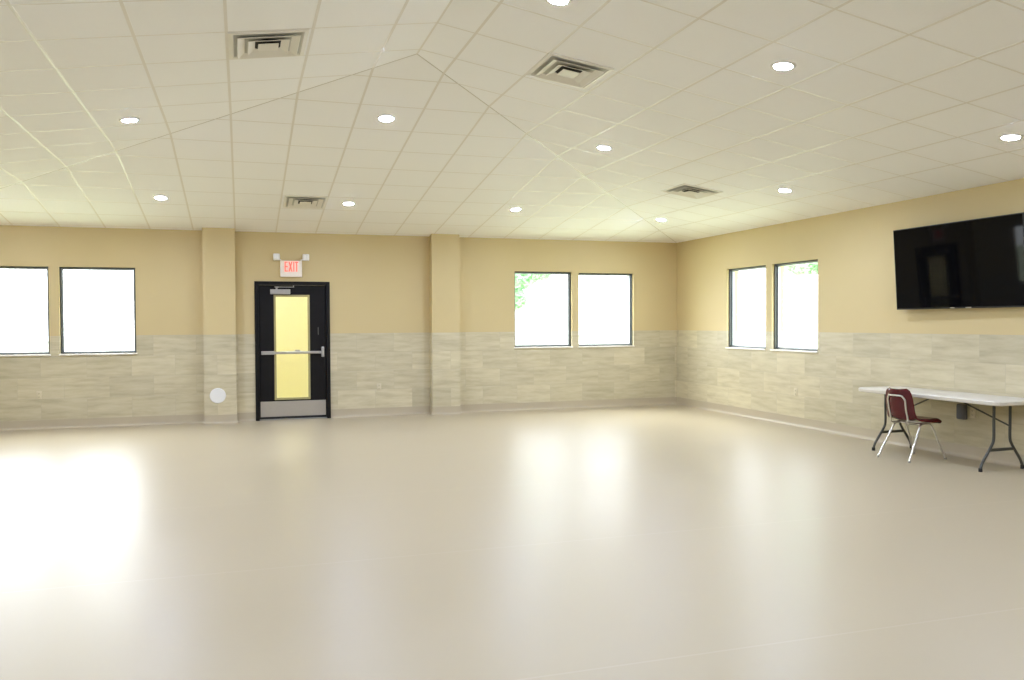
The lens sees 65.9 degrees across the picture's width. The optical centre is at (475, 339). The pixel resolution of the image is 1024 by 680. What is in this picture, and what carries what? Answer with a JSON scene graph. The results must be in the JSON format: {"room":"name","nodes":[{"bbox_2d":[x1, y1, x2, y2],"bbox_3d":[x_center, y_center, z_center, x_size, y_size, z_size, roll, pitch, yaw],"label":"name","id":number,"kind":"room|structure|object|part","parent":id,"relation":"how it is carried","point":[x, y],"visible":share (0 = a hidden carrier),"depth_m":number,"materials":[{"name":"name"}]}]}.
{"room":"event hall","nodes":[
{"label":"event hall","id":0,"kind":"room"},
{"bbox_2d":[202,227,236,414],"bbox_3d":[-3.915,-0.215,12.042,0.470,2.973,0.180,-1,1,-17],"label":"pillar","id":1,"kind":"structure","parent":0,"point":[218,244],"depth_m":11.95,"materials":[{"name":"paint"}]},
{"bbox_2d":[210,388,225,402],"bbox_3d":[-3.914,0.842,11.961,0.217,0.215,0.015,-1,1,-17],"label":"outlet cover plate","id":2,"kind":"object","parent":1,"relation":"attached to","point":[217,395],"visible":1,"depth_m":11.95,"materials":[{"name":"white plastic"}]},
{"bbox_2d":[276,297,307,397],"bbox_3d":[-3.399,-0.117,14.132,3.000,2.920,3.070,-1,1,-17],"label":"wall","id":3,"kind":"structure","parent":0,"point":[291,312],"depth_m":15.57,"materials":[{"name":"yellow paint"}]},
{"bbox_2d":[0,225,676,421],"bbox_3d":[-2.203,-0.236,12.758,12.175,2.964,0.220,-1,1,-17],"label":"wall","id":4,"kind":"structure","parent":0,"point":[380,309],"depth_m":12.72,"materials":[{"name":"paint"}]},
{"bbox_2d":[0,266,50,356],"bbox_3d":[-6.715,-0.413,11.354,1.070,1.297,0.147,-1,1,-17],"label":"window","id":5,"kind":"structure","parent":4,"relation":"in","point":[2,354],"depth_m":11.43,"materials":[{"name":"metal"}]},
{"bbox_3d":[-6.699,0.225,11.325,1.070,0.024,0.058,-1,1,-17],"label":"sill","id":6,"kind":"part","parent":5,"relation":"part of","materials":[{"name":"white stone"}]},
{"bbox_2d":[36,391,41,398],"bbox_3d":[-6.338,0.799,11.431,0.072,0.116,0.009,-1,1,-17],"label":"wall outlet","id":7,"kind":"object","parent":4,"relation":"attached to","point":[38,393],"visible":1,"depth_m":11.43,"materials":[{"name":"beige plastic"}]},
{"bbox_2d":[59,267,137,355],"bbox_3d":[-5.593,-0.426,11.687,1.060,1.297,0.147,-1,1,-17],"label":"window","id":8,"kind":"structure","parent":4,"relation":"in","point":[61,274],"depth_m":11.64,"materials":[{"name":"metal"}]},
{"bbox_3d":[-5.577,0.211,11.658,1.060,0.024,0.058,-1,1,-17],"label":"sill","id":9,"kind":"part","parent":8,"relation":"part of","materials":[{"name":"white stone"}]},
{"bbox_2d":[0,412,255,430],"bbox_3d":[-5.688,1.226,11.521,4.755,0.135,0.226,-1,1,-17],"label":"baseboard","id":10,"kind":"structure","parent":4,"relation":"attached to","point":[239,417],"depth_m":11.77,"materials":[{"name":"plastic"}]},
{"bbox_2d":[273,253,308,276],"bbox_3d":[-2.898,-1.170,12.376,0.554,0.363,0.080,-1,1,-17],"label":"exit sign","id":11,"kind":"object","parent":4,"relation":"attached to","point":[287,268],"visible":1,"depth_m":12.36,"materials":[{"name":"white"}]},
{"bbox_2d":[254,281,330,420],"bbox_3d":[-2.912,0.166,12.533,1.157,2.178,0.225,-1,1,-17],"label":"door","id":12,"kind":"structure","parent":4,"relation":"in","point":[317,404],"depth_m":12.48,"materials":[{"name":"black paint"}]},
{"bbox_3d":[-2.892,1.084,12.500,1.011,0.240,0.004,-1,1,-17],"label":"kick plate","id":13,"kind":"part","parent":12,"relation":"part of","materials":[{"name":"metal"}]},
{"bbox_2d":[331,397,676,417],"bbox_3d":[0.709,1.148,13.418,6.250,0.135,0.226,-1,1,-17],"label":"baseboard","id":14,"kind":"structure","parent":4,"relation":"attached to","point":[499,407],"depth_m":13.43,"materials":[{"name":"plastic"}]},
{"bbox_2d":[514,271,572,348],"bbox_3d":[1.155,-0.522,13.689,1.090,1.322,0.147,-1,1,-17],"label":"window","id":15,"kind":"structure","parent":4,"relation":"in","point":[568,345],"depth_m":13.82,"materials":[{"name":"metal"}]},
{"bbox_3d":[1.172,0.128,13.660,1.090,0.024,0.058,-1,1,-17],"label":"sill","id":16,"kind":"part","parent":15,"relation":"part of","materials":[{"name":"white stone"}]},
{"bbox_2d":[578,273,634,347],"bbox_3d":[2.298,-0.530,14.028,1.093,1.310,0.147,-1,1,-17],"label":"window","id":17,"kind":"structure","parent":4,"relation":"in","point":[629,344],"depth_m":14.15,"materials":[{"name":"metal"}]},
{"bbox_3d":[2.314,0.114,13.999,1.093,0.024,0.058,-1,1,-17],"label":"sill","id":18,"kind":"part","parent":17,"relation":"part of","materials":[{"name":"white stone"}]},
{"bbox_2d":[429,234,459,406],"bbox_3d":[-0.517,-0.256,13.050,0.471,2.973,0.180,-1,1,-17],"label":"wall","id":19,"kind":"structure","parent":0,"point":[444,262],"depth_m":12.96,"materials":[{"name":"paint"}]},
{"bbox_2d":[0,405,1023,679],"bbox_3d":[0.526,1.491,3.629,12.615,0.120,19.340,-1,1,-17],"label":"floor","id":20,"kind":"structure","parent":0,"point":[656,542],"depth_m":5.21,"materials":[{"name":"beige plastic"}]},
{"bbox_2d":[877,387,946,462],"bbox_3d":[4.775,0.906,8.639,0.571,0.779,0.423,-1,1,-22],"label":"chair","id":21,"kind":"object","parent":20,"relation":"on","point":[899,402],"visible":1,"depth_m":8.52,"materials":[{"name":"red plastic"}]},
{"bbox_3d":[4.588,1.090,8.753,0.299,0.397,0.027,-1,1,-12],"label":"leg","id":22,"kind":"part","parent":21,"relation":"part of","materials":[{"name":"silver metal"}]},
{"bbox_3d":[4.855,1.083,8.857,0.262,0.400,0.027,-1,1,-32],"label":"leg","id":23,"kind":"part","parent":21,"relation":"part of","materials":[{"name":"silver metal"}]},
{"bbox_3d":[4.794,0.904,8.647,0.152,0.018,0.304,-1,1,-22],"label":"seat frame","id":24,"kind":"part","parent":21,"relation":"part of","materials":[{"name":"silver metal"}]},
{"bbox_3d":[4.714,1.096,8.435,0.299,0.397,0.027,-1,1,-31],"label":"leg","id":25,"kind":"part","parent":21,"relation":"part of","materials":[{"name":"silver metal"}]},
{"bbox_3d":[4.980,1.090,8.541,0.262,0.400,0.027,-1,1,-11],"label":"leg","id":26,"kind":"part","parent":21,"relation":"part of","materials":[{"name":"silver metal"}]},
{"bbox_2d":[858,386,1023,471],"bbox_3d":[5.076,0.936,8.600,0.598,0.718,1.830,-1,1,-17],"label":"folding table","id":27,"kind":"object","parent":20,"relation":"on","point":[972,398],"visible":0.86,"depth_m":8.16,"materials":[{"name":"plastic"}]},
{"bbox_3d":[4.885,0.926,9.242,0.574,0.682,0.027,-1,1,-17],"label":"leg frame","id":28,"kind":"part","parent":27,"relation":"part of","materials":[{"name":"metal"}]},
{"bbox_3d":[5.280,0.953,7.915,0.574,0.682,0.027,-1,1,-17],"label":"leg frame","id":29,"kind":"part","parent":27,"relation":"part of","materials":[{"name":"metal"}]},
{"bbox_2d":[0,0,1023,242],"bbox_3d":[0.506,-1.972,3.554,12.184,0.922,18.909,-1,1,-17],"label":"ceiling","id":30,"kind":"structure","parent":0,"point":[882,102],"depth_m":7.36,"materials":[{"name":"tile"}]},
{"bbox_2d":[119,117,139,122],"bbox_3d":[-3.290,-2.087,7.484,0.190,0.036,0.191,-1,1,-12],"label":"recessed light","id":31,"kind":"object","parent":30,"relation":"in","point":[126,119],"visible":1,"depth_m":7.46,"materials":[{"name":"white plastic"}]},
{"bbox_2d":[153,195,168,199],"bbox_3d":[-4.128,-1.863,10.328,0.191,0.036,0.190,-1,1,-12],"label":"recessed light","id":32,"kind":"object","parent":30,"relation":"in","point":[158,197],"visible":1,"depth_m":10.30,"materials":[{"name":"white"}]},
{"bbox_2d":[228,29,308,58],"bbox_3d":[-1.578,-2.234,5.976,0.573,0.101,0.578,-1,1,-17],"label":"ceiling vent","id":33,"kind":"object","parent":30,"relation":"in","point":[272,43],"visible":1,"depth_m":5.93,"materials":[{"name":"white metal"}]},
{"bbox_3d":[-1.577,-2.230,5.976,0.152,0.024,0.152,-9,4,-16],"label":"plate","id":34,"kind":"part","parent":33,"relation":"part of","materials":[{"name":"white metal"}]},
{"bbox_2d":[283,195,328,208],"bbox_3d":[-2.343,-1.885,10.816,0.578,0.100,0.573,-1,1,-17],"label":"ceiling vent","id":35,"kind":"object","parent":30,"relation":"in","point":[290,201],"visible":1,"depth_m":10.78,"materials":[{"name":"white metal"}]},
{"bbox_3d":[-2.342,-1.881,10.814,0.152,0.024,0.152,-1,-7,-17],"label":"plate","id":36,"kind":"part","parent":35,"relation":"part of","materials":[{"name":"white metal"}]},
{"bbox_2d":[342,201,354,205],"bbox_3d":[-1.775,-1.898,10.974,0.191,0.036,0.190,-1,1,-12],"label":"recessed light","id":37,"kind":"object","parent":30,"relation":"in","point":[347,203],"visible":1,"depth_m":10.94,"materials":[{"name":"white"}]},
{"bbox_2d":[377,114,394,121],"bbox_3d":[-0.921,-2.270,8.080,0.191,0.036,0.190,-1,1,-12],"label":"recessed light","id":38,"kind":"object","parent":30,"relation":"in","point":[382,118],"visible":1,"depth_m":8.05,"materials":[{"name":"white"}]},
{"bbox_2d":[509,207,521,210],"bbox_3d":[0.587,-1.929,11.654,0.191,0.036,0.190,-1,1,-12],"label":"recessed light","id":39,"kind":"object","parent":30,"relation":"in","point":[514,208],"visible":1,"depth_m":11.62,"materials":[{"name":"white plastic"}]},
{"bbox_2d":[545,0,571,5],"bbox_3d":[0.563,-2.329,5.389,0.190,0.035,0.191,-1,1,-12],"label":"recessed light","id":40,"kind":"object","parent":30,"relation":"in","point":[553,2],"visible":1,"depth_m":5.42,"materials":[{"name":"white"}]},
{"bbox_2d":[525,52,614,88],"bbox_3d":[0.784,-2.271,6.687,0.573,0.100,0.578,-1,1,-17],"label":"ceiling vent","id":41,"kind":"object","parent":30,"relation":"in","point":[554,67],"visible":1,"depth_m":6.64,"materials":[{"name":"white metal"}]},
{"bbox_3d":[0.783,-2.266,6.687,0.152,0.024,0.152,8,-1,-17],"label":"plate","id":42,"kind":"part","parent":41,"relation":"part of","materials":[{"name":"white metal"}]},
{"bbox_2d":[595,145,612,150],"bbox_3d":[1.434,-2.152,8.833,0.190,0.035,0.191,-1,1,-12],"label":"recessed light","id":43,"kind":"object","parent":30,"relation":"in","point":[600,147],"visible":1,"depth_m":8.81,"materials":[{"name":"white"}]},
{"bbox_2d":[661,183,722,198],"bbox_3d":[2.819,-1.940,10.324,0.573,0.100,0.578,-1,1,-17],"label":"ceiling vent","id":44,"kind":"object","parent":30,"relation":"in","point":[687,190],"visible":1,"depth_m":10.28,"materials":[{"name":"white metal"}]},
{"bbox_3d":[2.818,-1.935,10.323,0.152,0.024,0.152,8,-1,-17],"label":"plate","id":45,"kind":"part","parent":44,"relation":"part of","materials":[{"name":"white metal"}]},
{"bbox_2d":[770,61,796,70],"bbox_3d":[2.339,-2.087,6.005,0.190,0.035,0.191,-1,1,-12],"label":"recessed light","id":46,"kind":"object","parent":30,"relation":"in","point":[778,65],"visible":1,"depth_m":5.98,"materials":[{"name":"white"}]},
{"bbox_2d":[777,188,792,192],"bbox_3d":[3.782,-1.832,9.652,0.190,0.035,0.191,-1,1,-12],"label":"recessed light","id":47,"kind":"object","parent":30,"relation":"in","point":[785,190],"visible":1,"depth_m":9.61,"materials":[{"name":"white"}]},
{"bbox_2d":[998,134,1023,140],"bbox_3d":[4.668,-1.768,6.880,0.190,0.035,0.191,-1,1,-12],"label":"recessed light","id":48,"kind":"object","parent":30,"relation":"in","point":[1005,137],"visible":1,"depth_m":6.86,"materials":[{"name":"white"}]},
{"bbox_2d":[677,178,1023,454],"bbox_3d":[6.459,-0.124,5.358,0.220,2.964,18.900,-1,1,-17],"label":"wall","id":49,"kind":"structure","parent":0,"point":[864,340],"depth_m":10.18,"materials":[{"name":"paint"}]},
{"bbox_2d":[725,265,765,350],"bbox_3d":[4.295,-0.500,12.431,0.147,1.297,1.025,-1,1,-17],"label":"window","id":50,"kind":"structure","parent":49,"relation":"in","point":[731,271],"depth_m":12.88,"materials":[{"name":"metal"}]},
{"bbox_3d":[4.256,0.137,12.433,0.058,0.024,1.025,-1,1,-17],"label":"sill","id":51,"kind":"part","parent":50,"relation":"part of","materials":[{"name":"white stone"}]},
{"bbox_2d":[770,259,817,352],"bbox_3d":[4.617,-0.478,11.345,0.147,1.297,1.012,-1,1,-17],"label":"window","id":52,"kind":"structure","parent":49,"relation":"in","point":[777,347],"depth_m":11.79,"materials":[{"name":"metal"}]},
{"bbox_3d":[4.578,0.159,11.346,0.058,0.024,1.012,-1,1,-17],"label":"sill","id":53,"kind":"part","parent":52,"relation":"part of","materials":[{"name":"white stone"}]},
{"bbox_2d":[794,388,797,395],"bbox_3d":[4.585,0.749,11.306,0.009,0.116,0.072,-1,1,-17],"label":"wall outlet","id":54,"kind":"object","parent":49,"relation":"attached to","point":[795,389],"visible":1,"depth_m":11.29,"materials":[{"name":"beige plastic"}]},
{"bbox_2d":[676,397,1023,467],"bbox_3d":[6.339,1.292,5.351,0.046,0.135,18.900,-1,1,-17],"label":"baseboard","id":55,"kind":"structure","parent":49,"relation":"attached to","point":[952,449],"depth_m":10.08,"materials":[{"name":"plastic"}]},
{"bbox_2d":[893,212,1023,309],"bbox_3d":[5.280,-0.817,8.642,0.164,0.945,1.605,-1,1,-18],"label":"tv","id":56,"kind":"object","parent":49,"relation":"attached to","point":[973,263],"visible":1,"depth_m":8.53,"materials":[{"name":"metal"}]},
{"bbox_2d":[956,404,966,419],"bbox_3d":[5.339,0.787,8.667,0.065,0.170,0.105,-1,1,-17],"label":"box","id":57,"kind":"object","parent":49,"relation":"attached to","point":[961,409],"visible":0.97,"depth_m":8.63,"materials":[{"name":"grey plastic"}]},
{"bbox_3d":[5.311,0.788,8.659,0.007,0.138,0.077,-1,1,-17],"label":"box lid","id":58,"kind":"part","parent":57,"relation":"part of","materials":[{"name":"grey plastic"}]},
{"bbox_2d":[970,407,975,417],"bbox_3d":[5.397,0.789,8.567,0.009,0.116,0.072,-1,1,-17],"label":"wall outlet","id":59,"kind":"object","parent":49,"relation":"attached to","point":[972,410],"visible":0.99,"depth_m":8.56,"materials":[{"name":"beige plastic"}]},
{"label":"outside","id":60,"kind":"structure","parent":0,"visible":0},
{"bbox_2d":[0,334,817,351],"bbox_3d":[-5.063,1.330,22.260,120.000,0.150,140.000,-1,1,-17],"label":"ground","id":61,"kind":"structure","parent":60,"point":[749,340],"depth_m":68.83,"materials":[{"name":"white"}]},
{"bbox_2d":[515,274,551,310],"bbox_3d":[-0.281,-1.586,20.348,5.038,5.710,2.901,-1,1,-17],"label":"tree","id":62,"kind":"object","parent":61,"relation":"on","point":[521,283],"visible":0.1,"depth_m":20.79,"materials":[{"name":"green plant"}]},
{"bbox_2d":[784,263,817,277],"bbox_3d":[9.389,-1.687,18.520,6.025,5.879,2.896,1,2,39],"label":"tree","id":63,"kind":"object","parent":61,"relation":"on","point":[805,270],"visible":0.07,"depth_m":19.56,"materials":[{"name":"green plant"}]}
]}

